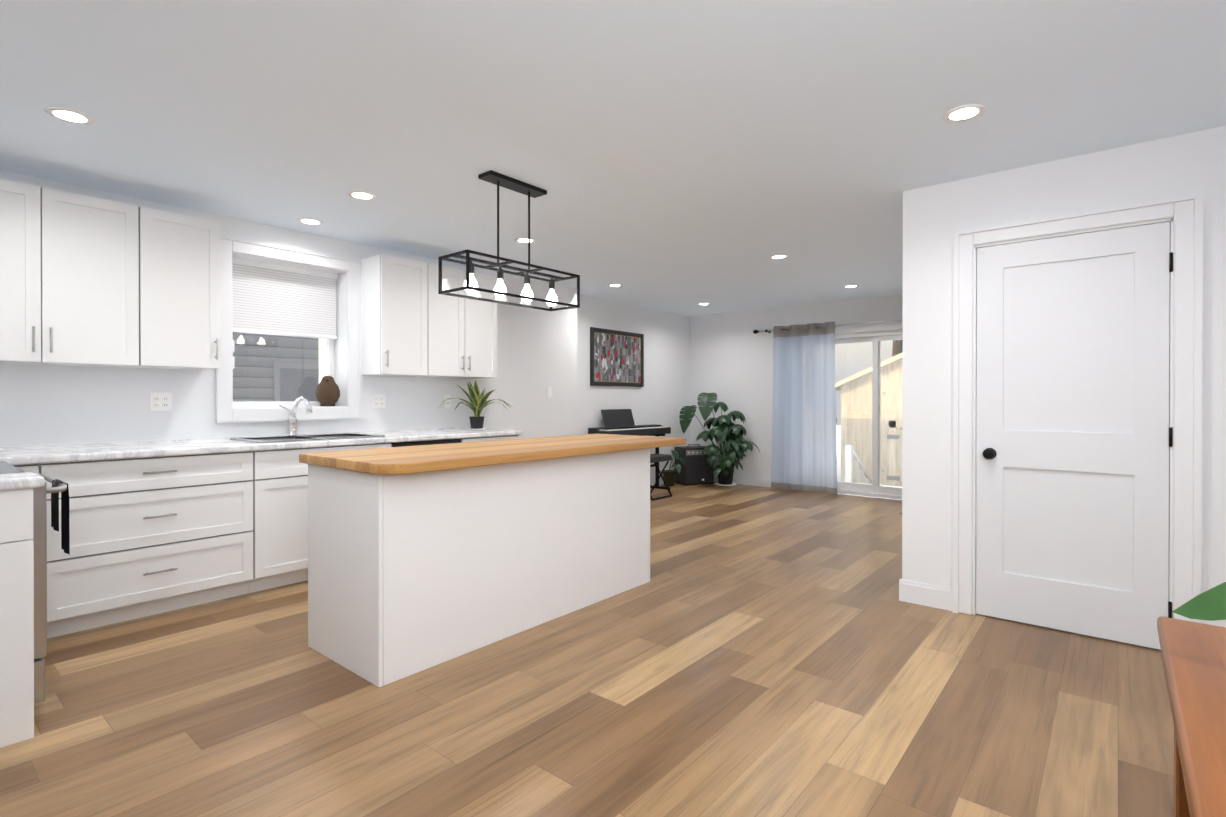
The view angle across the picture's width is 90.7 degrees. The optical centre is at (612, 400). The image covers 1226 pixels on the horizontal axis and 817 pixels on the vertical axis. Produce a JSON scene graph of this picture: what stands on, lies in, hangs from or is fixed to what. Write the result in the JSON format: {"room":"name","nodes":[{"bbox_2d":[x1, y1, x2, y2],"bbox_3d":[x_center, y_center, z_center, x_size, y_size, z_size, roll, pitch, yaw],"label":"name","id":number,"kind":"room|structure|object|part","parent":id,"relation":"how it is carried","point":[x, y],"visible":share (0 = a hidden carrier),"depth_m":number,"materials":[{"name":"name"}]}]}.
{"room":"kitchen","nodes":[
{"label":"kitchen","id":0,"kind":"room"},
{"bbox_2d":[0,170,689,476],"bbox_3d":[-1.376,-0.037,5.958,0.500,2.430,8.555,0,0,40],"label":"wall","id":1,"kind":"structure","parent":0,"point":[540,352],"depth_m":5.16,"materials":[{"name":"white paint"}]},
{"bbox_2d":[0,179,155,367],"bbox_3d":[-3.090,-0.657,3.244,0.332,0.910,0.942,0,0,40],"label":"upper cabinet","id":2,"kind":"object","parent":1,"relation":"attached to","point":[90,281],"depth_m":3.25,"materials":[{"name":"white wood"}]},
{"bbox_2d":[150,393,171,410],"bbox_3d":[-2.840,0.006,3.804,0.008,0.115,0.115,0,0,40],"label":"electrical outlet","id":3,"kind":"object","parent":1,"relation":"attached to","point":[160,401],"visible":1,"depth_m":3.80,"materials":[{"name":"white plastic"}]},
{"bbox_2d":[152,210,220,369],"bbox_3d":[-2.716,-0.659,3.692,0.332,0.910,0.470,0,0,40],"label":"upper cabinet","id":4,"kind":"object","parent":1,"relation":"attached to","point":[188,266],"depth_m":3.64,"materials":[{"name":"white wood"}]},
{"bbox_2d":[216,235,361,422],"bbox_3d":[-2.425,-0.482,4.498,0.305,1.250,1.000,0,0,40],"label":"window","id":5,"kind":"structure","parent":1,"relation":"in","point":[343,357],"depth_m":4.53,"materials":[{"name":"white wood"}]},
{"bbox_2d":[232,257,337,338],"bbox_3d":[-2.462,-0.751,4.527,0.060,0.518,0.786,0,0,40],"label":"window shade","id":6,"kind":"object","parent":5,"relation":"attached to","point":[271,299],"visible":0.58,"depth_m":4.50,"materials":[{"name":"white plastic"}]},
{"bbox_2d":[315,376,339,405],"bbox_3d":[-2.215,-0.078,4.701,0.176,0.238,0.172,0,0,40],"label":"figurine","id":7,"kind":"object","parent":5,"relation":"on","point":[327,391],"visible":0.98,"depth_m":4.65,"materials":[{"name":"brown ceramic"}]},
{"bbox_2d":[372,394,384,407],"bbox_3d":[-1.905,0.002,4.925,0.008,0.115,0.115,0,0,40],"label":"electrical outlet","id":8,"kind":"object","parent":1,"relation":"attached to","point":[378,400],"visible":1,"depth_m":4.92,"materials":[{"name":"white plastic"}]},
{"bbox_2d":[360,254,497,377],"bbox_3d":[-1.509,-0.664,5.114,0.368,0.910,1.120,0,0,40],"label":"upper cabinet","id":9,"kind":"object","parent":1,"relation":"attached to","point":[414,323],"visible":0.92,"depth_m":4.87,"materials":[{"name":"white wood"}]},
{"bbox_2d":[444,395,450,406],"bbox_3d":[-1.483,0.000,5.432,0.008,0.115,0.070,0,0,40],"label":"electrical outlet","id":10,"kind":"object","parent":1,"relation":"attached to","point":[446,404],"visible":0.88,"depth_m":5.43,"materials":[{"name":"white plastic"}]},
{"bbox_2d":[547,387,551,397],"bbox_3d":[-0.670,-0.094,6.408,0.009,0.115,0.070,0,0,40],"label":"switch plate","id":11,"kind":"object","parent":1,"relation":"attached to","point":[549,392],"visible":1,"depth_m":6.40,"materials":[{"name":"white plastic"}]},
{"bbox_2d":[590,327,643,386],"bbox_3d":[0.068,-0.541,7.711,0.028,0.705,1.050,0,0,40],"label":"picture frame","id":12,"kind":"object","parent":1,"relation":"attached to","point":[616,358],"visible":1,"depth_m":7.68,"materials":[{"name":"black plastic"}]},
{"bbox_2d":[650,475,663,485],"bbox_3d":[0.273,1.108,7.976,0.015,0.125,2.750,0,0,40],"label":"baseboard","id":13,"kind":"structure","parent":1,"relation":"attached to","point":[652,479],"depth_m":8.32,"materials":[{"name":"white"}]},
{"bbox_2d":[0,482,1173,816],"bbox_3d":[0.916,1.246,3.871,6.900,0.120,8.275,0,0,40],"label":"floor","id":14,"kind":"structure","parent":0,"point":[758,652],"depth_m":2.34,"materials":[{"name":"brown wood"}]},
{"bbox_2d":[0,461,47,660],"bbox_3d":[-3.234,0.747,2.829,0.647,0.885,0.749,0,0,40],"label":"base cabinet","id":15,"kind":"object","parent":14,"relation":"on","point":[16,489],"depth_m":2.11,"materials":[{"name":"white wood"}]},
{"bbox_2d":[0,461,69,702],"bbox_3d":[-2.629,0.641,2.332,0.764,1.100,0.745,0,0,40],"label":"stove","id":16,"kind":"object","parent":14,"relation":"on","point":[40,559],"visible":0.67,"depth_m":2.30,"materials":[{"name":"silver metal"}]},
{"bbox_2d":[51,479,69,554],"bbox_3d":[-2.298,0.481,2.514,0.170,0.300,0.040,0,0,40],"label":"towel","id":17,"kind":"object","parent":16,"relation":"hanging from","point":[65,534],"depth_m":2.50,"materials":[{"name":"black fabric"}]},
{"bbox_2d":[48,453,267,637],"bbox_3d":[-2.707,0.745,3.495,0.604,0.885,1.068,0,0,40],"label":"base cabinet","id":18,"kind":"object","parent":14,"relation":"on","point":[156,527],"depth_m":3.30,"materials":[{"name":"white wood"}]},
{"bbox_2d":[0,429,521,464],"bbox_3d":[-2.221,0.280,3.987,0.719,0.040,3.828,0,0,40],"label":"countertop","id":19,"kind":"structure","parent":18,"relation":"on","point":[59,454],"depth_m":3.56,"materials":[{"name":"white stone"}]},
{"bbox_2d":[279,397,311,436],"bbox_3d":[-2.231,0.108,4.261,0.326,0.280,0.129,0,0,40],"label":"faucet","id":20,"kind":"object","parent":19,"relation":"on","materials":[{"name":"silver metal"}]},
{"bbox_2d":[228,433,387,440],"bbox_3d":[-2.101,0.351,4.205,0.492,0.205,0.832,0,0,40],"label":"sink","id":21,"kind":"object","parent":19,"relation":"in","point":[325,436],"depth_m":4.25,"materials":[{"name":"silver metal"}]},
{"bbox_2d":[437,380,509,429],"bbox_3d":[-1.165,0.032,5.334,0.506,0.444,0.852,0,0,40],"label":"snake plant","id":22,"kind":"object","parent":19,"relation":"on","point":[477,403],"visible":1,"depth_m":5.34,"materials":[{"name":"green plant"}]},
{"bbox_2d":[268,445,395,588],"bbox_3d":[-2.115,0.742,4.206,0.604,0.885,0.906,0,0,40],"label":"base cabinet","id":23,"kind":"object","parent":14,"relation":"on","point":[287,477],"depth_m":3.83,"materials":[{"name":"white wood"}]},
{"bbox_2d":[396,441,459,446],"bbox_3d":[-1.618,0.745,4.781,0.577,0.875,0.728,0,0,40],"label":"base cabinet","id":24,"kind":"object","parent":14,"relation":"on","point":[398,443],"depth_m":4.55,"materials":[{"name":"black"}]},
{"bbox_2d":[390,439,460,446],"bbox_3d":[-1.602,0.743,4.766,0.621,0.878,0.600,0,0,40],"label":"dishwasher","id":25,"kind":"object","parent":24,"relation":"in","point":[405,442],"depth_m":4.54,"materials":[{"name":"black metal"}]},
{"bbox_2d":[300,450,649,686],"bbox_3d":[-0.631,0.742,3.462,0.695,0.890,1.900,0,0,40],"label":"kitchen island","id":26,"kind":"object","parent":14,"relation":"on","point":[422,557],"depth_m":2.87,"materials":[{"name":"white wood"}]},
{"bbox_2d":[299,434,685,477],"bbox_3d":[-0.511,0.273,3.501,0.815,0.044,2.184,0,0,40],"label":"island countertop","id":27,"kind":"structure","parent":26,"relation":"on","point":[389,462],"depth_m":3.02,"materials":[{"name":"brown wood"}]},
{"bbox_2d":[460,437,518,442],"bbox_3d":[-1.242,0.738,5.254,0.604,0.885,0.600,0,0,40],"label":"base cabinet","id":28,"kind":"object","parent":14,"relation":"on","point":[466,439],"depth_m":5.00,"materials":[{"name":"white wood"}]},
{"bbox_2d":[588,409,670,489],"bbox_3d":[0.260,0.638,7.666,0.350,1.068,1.340,0,0,40],"label":"piano","id":29,"kind":"object","parent":14,"relation":"on","point":[618,421],"visible":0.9,"depth_m":7.62,"materials":[{"name":"black plastic"}]},
{"bbox_2d":[650,454,671,500],"bbox_3d":[0.467,0.918,7.377,0.344,0.510,0.480,0,0,40],"label":"piano bench","id":30,"kind":"object","parent":14,"relation":"on","point":[654,458],"visible":0.48,"depth_m":7.40,"materials":[{"name":"black metal"}]},
{"bbox_2d":[663,447,685,485],"bbox_3d":[0.836,0.891,8.263,0.325,0.534,0.262,0,0,40],"label":"plant","id":31,"kind":"object","parent":14,"relation":"on","point":[669,476],"visible":0.98,"depth_m":8.21,"materials":[{"name":"green plant"}]},
{"bbox_2d":[675,444,712,485],"bbox_3d":[1.145,0.890,8.548,0.460,0.556,0.317,0,0,-23],"label":"amplifier","id":32,"kind":"object","parent":14,"relation":"on","point":[697,469],"visible":0.83,"depth_m":8.41,"materials":[{"name":"black plastic"}]},
{"bbox_2d":[679,392,759,485],"bbox_3d":[1.443,0.525,8.292,1.077,1.288,0.751,0,0,40],"label":"monstera plant","id":33,"kind":"object","parent":14,"relation":"on","point":[723,470],"visible":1,"depth_m":8.19,"materials":[{"name":"green plant"}]},
{"bbox_2d":[1157,617,1225,816],"bbox_3d":[0.961,0.822,0.380,0.865,0.752,1.560,0,0,40],"label":"table","id":34,"kind":"object","parent":14,"relation":"on","point":[1194,657],"visible":1,"depth_m":0.91,"materials":[{"name":"brown wood"}]},
{"bbox_2d":[1172,582,1225,620],"bbox_3d":[1.126,0.220,0.826,0.525,0.447,0.380,0,0,40],"label":"potted plant","id":35,"kind":"object","parent":34,"relation":"on","point":[1209,605],"visible":1,"depth_m":1.02,"materials":[{"name":"green plant"}]},
{"bbox_2d":[0,0,1225,315],"bbox_3d":[1.006,-1.305,3.969,6.900,0.120,8.555,0,0,40],"label":"ceiling","id":36,"kind":"structure","parent":0,"point":[680,156],"depth_m":2.62,"materials":[{"name":"white paint"}]},
{"bbox_2d":[45,107,94,124],"bbox_3d":[-2.360,-1.238,2.632,0.164,0.004,0.164,0,0,40],"label":"recessed light","id":37,"kind":"object","parent":36,"relation":"in","point":[70,115],"visible":1,"depth_m":2.62,"materials":[{"name":"white plastic"}]},
{"bbox_2d":[297,218,322,224],"bbox_3d":[-2.098,-1.244,4.196,0.164,0.004,0.164,0,0,40],"label":"recessed light","id":38,"kind":"object","parent":36,"relation":"in","point":[309,221],"visible":1,"depth_m":4.19,"materials":[{"name":"white plastic"}]},
{"bbox_2d":[348,191,376,199],"bbox_3d":[-1.517,-1.242,3.660,0.164,0.004,0.164,0,0,40],"label":"recessed light","id":39,"kind":"object","parent":36,"relation":"in","point":[363,195],"visible":1,"depth_m":3.65,"materials":[{"name":"white"}]},
{"bbox_2d":[438,170,579,310],"bbox_3d":[-0.564,-0.905,3.446,0.250,0.674,0.830,0,0,40],"label":"pendant light","id":40,"kind":"object","parent":36,"relation":"hanging from","point":[518,186],"visible":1,"depth_m":3.38,"materials":[{"name":"black metal"}]},
{"bbox_2d":[515,237,535,242],"bbox_3d":[-0.681,-1.246,4.695,0.164,0.004,0.164,0,0,40],"label":"recessed light","id":41,"kind":"object","parent":36,"relation":"in","point":[523,240],"visible":0.92,"depth_m":4.69,"materials":[{"name":"white plastic"}]},
{"bbox_2d":[608,284,622,286],"bbox_3d":[0.023,-1.252,6.555,0.164,0.004,0.164,0,0,40],"label":"recessed light","id":42,"kind":"object","parent":36,"relation":"in","point":[614,285],"visible":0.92,"depth_m":6.56,"materials":[{"name":"white plastic"}]},
{"bbox_2d":[769,254,788,258],"bbox_3d":[1.436,-1.248,5.235,0.164,0.004,0.164,0,0,40],"label":"recessed light","id":43,"kind":"object","parent":36,"relation":"in","point":[780,256],"visible":1,"depth_m":5.22,"materials":[{"name":"white plastic"}]},
{"bbox_2d":[843,285,858,287],"bbox_3d":[2.602,-1.252,6.619,0.164,0.004,0.164,0,0,40],"label":"recessed light","id":44,"kind":"object","parent":36,"relation":"in","point":[852,286],"visible":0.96,"depth_m":6.62,"materials":[{"name":"white plastic"}]},
{"bbox_2d":[942,104,985,121],"bbox_3d":[1.512,-1.238,2.608,0.164,0.004,0.164,0,0,40],"label":"recessed light","id":45,"kind":"object","parent":36,"relation":"in","point":[964,112],"visible":1,"depth_m":2.60,"materials":[{"name":"white plastic"}]},
{"bbox_2d":[690,295,902,477],"bbox_3d":[3.771,-0.041,7.043,6.580,2.430,0.300,0,0,40],"label":"wall","id":46,"kind":"structure","parent":0,"point":[731,360],"depth_m":8.40,"materials":[{"name":"white paint"}]},
{"bbox_2d":[713,473,783,488],"bbox_3d":[1.730,1.106,8.542,1.470,0.125,0.014,0,0,40],"label":"baseboard","id":47,"kind":"structure","parent":46,"relation":"attached to","point":[738,479],"depth_m":8.39,"materials":[{"name":"white wood"}]},
{"bbox_2d":[753,319,902,493],"bbox_3d":[3.003,0.084,7.403,2.820,2.153,0.130,0,0,40],"label":"curtain","id":48,"kind":"object","parent":46,"relation":"attached to","point":[804,455],"visible":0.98,"depth_m":7.85,"materials":[{"name":"blue fabric"}]},
{"bbox_3d":[2.460,0.083,7.829,0.880,2.153,0.090,0,0,40],"label":"curtain panel","id":49,"kind":"part","parent":48,"relation":"part of","materials":[{"name":"white fabric"}]},
{"bbox_3d":[3.008,-0.942,7.405,2.820,0.060,0.115,0,0,40],"label":"curtain rail rod","id":50,"kind":"part","parent":48,"relation":"part of","materials":[{"name":"silver metal"}]},
{"bbox_2d":[784,322,902,499],"bbox_3d":[3.270,0.123,7.450,2.310,2.100,0.316,0,0,40],"label":"sliding glass door","id":51,"kind":"structure","parent":46,"relation":"attached to","point":[875,334],"depth_m":7.41,"materials":[{"name":"white"}]},
{"bbox_2d":[902,126,1225,626],"bbox_3d":[2.780,-0.026,2.792,2.660,2.430,0.120,0,0,40],"label":"wall","id":52,"kind":"structure","parent":0,"point":[934,216],"depth_m":3.27,"materials":[{"name":"white paint"}]},
{"bbox_2d":[899,579,923,601],"bbox_3d":[2.930,1.119,5.064,0.014,0.125,3.824,0,0,40],"label":"baseboard","id":53,"kind":"structure","parent":52,"relation":"attached to","point":[907,588],"depth_m":3.57,"materials":[{"name":"white wood"}]},
{"bbox_2d":[976,222,1172,649],"bbox_3d":[2.314,0.167,3.091,0.800,2.026,0.108,0,0,40],"label":"door","id":54,"kind":"structure","parent":52,"relation":"in","point":[1074,436],"depth_m":3.08,"materials":[{"name":"white wood"}]},
{"bbox_2d":[952,191,1202,622],"bbox_3d":[2.342,0.117,3.134,1.006,2.143,0.156,0,0,40],"label":"door frame","id":55,"kind":"structure","parent":52,"relation":"attached to","point":[1185,211],"depth_m":2.85,"materials":[{"name":"white wood"}]},
{"label":"outside","id":56,"kind":"structure","parent":0,"visible":0},
{"bbox_2d":[836,425,901,499],"bbox_3d":[7.265,1.453,14.383,30.000,0.470,43.955,0,0,40],"label":"snow","id":57,"kind":"object","parent":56,"point":[838,446],"depth_m":17.21,"materials":[{"name":"white snow"}]},
{"bbox_2d":[233,332,318,401],"bbox_3d":[-4.152,-1.107,7.262,0.760,5.440,12.000,0,0,40],"label":"neighbor house","id":58,"kind":"structure","parent":57,"relation":"on","point":[248,373],"depth_m":7.02,"materials":[{"name":"grey"}]},
{"bbox_2d":[845,445,871,483],"bbox_3d":[3.982,1.135,9.660,0.090,0.940,1.346,0,0,40],"label":"stair railing","id":59,"kind":"object","parent":57,"relation":"on","point":[849,476],"depth_m":9.17,"materials":[{"name":"grey wood"}]},
{"bbox_2d":[835,353,901,486],"bbox_3d":[6.356,0.169,10.616,4.080,2.864,2.900,0,0,40],"label":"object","id":60,"kind":"object","parent":57,"relation":"on","point":[888,396],"depth_m":10.50,"materials":[{"name":"white"}]},
{"bbox_2d":[892,340,902,356],"bbox_3d":[7.603,-2.681,15.164,4.712,8.639,2.058,0,0,40],"label":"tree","id":61,"kind":"object","parent":57,"relation":"on","point":[898,346],"depth_m":15.49,"materials":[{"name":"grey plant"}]}
]}

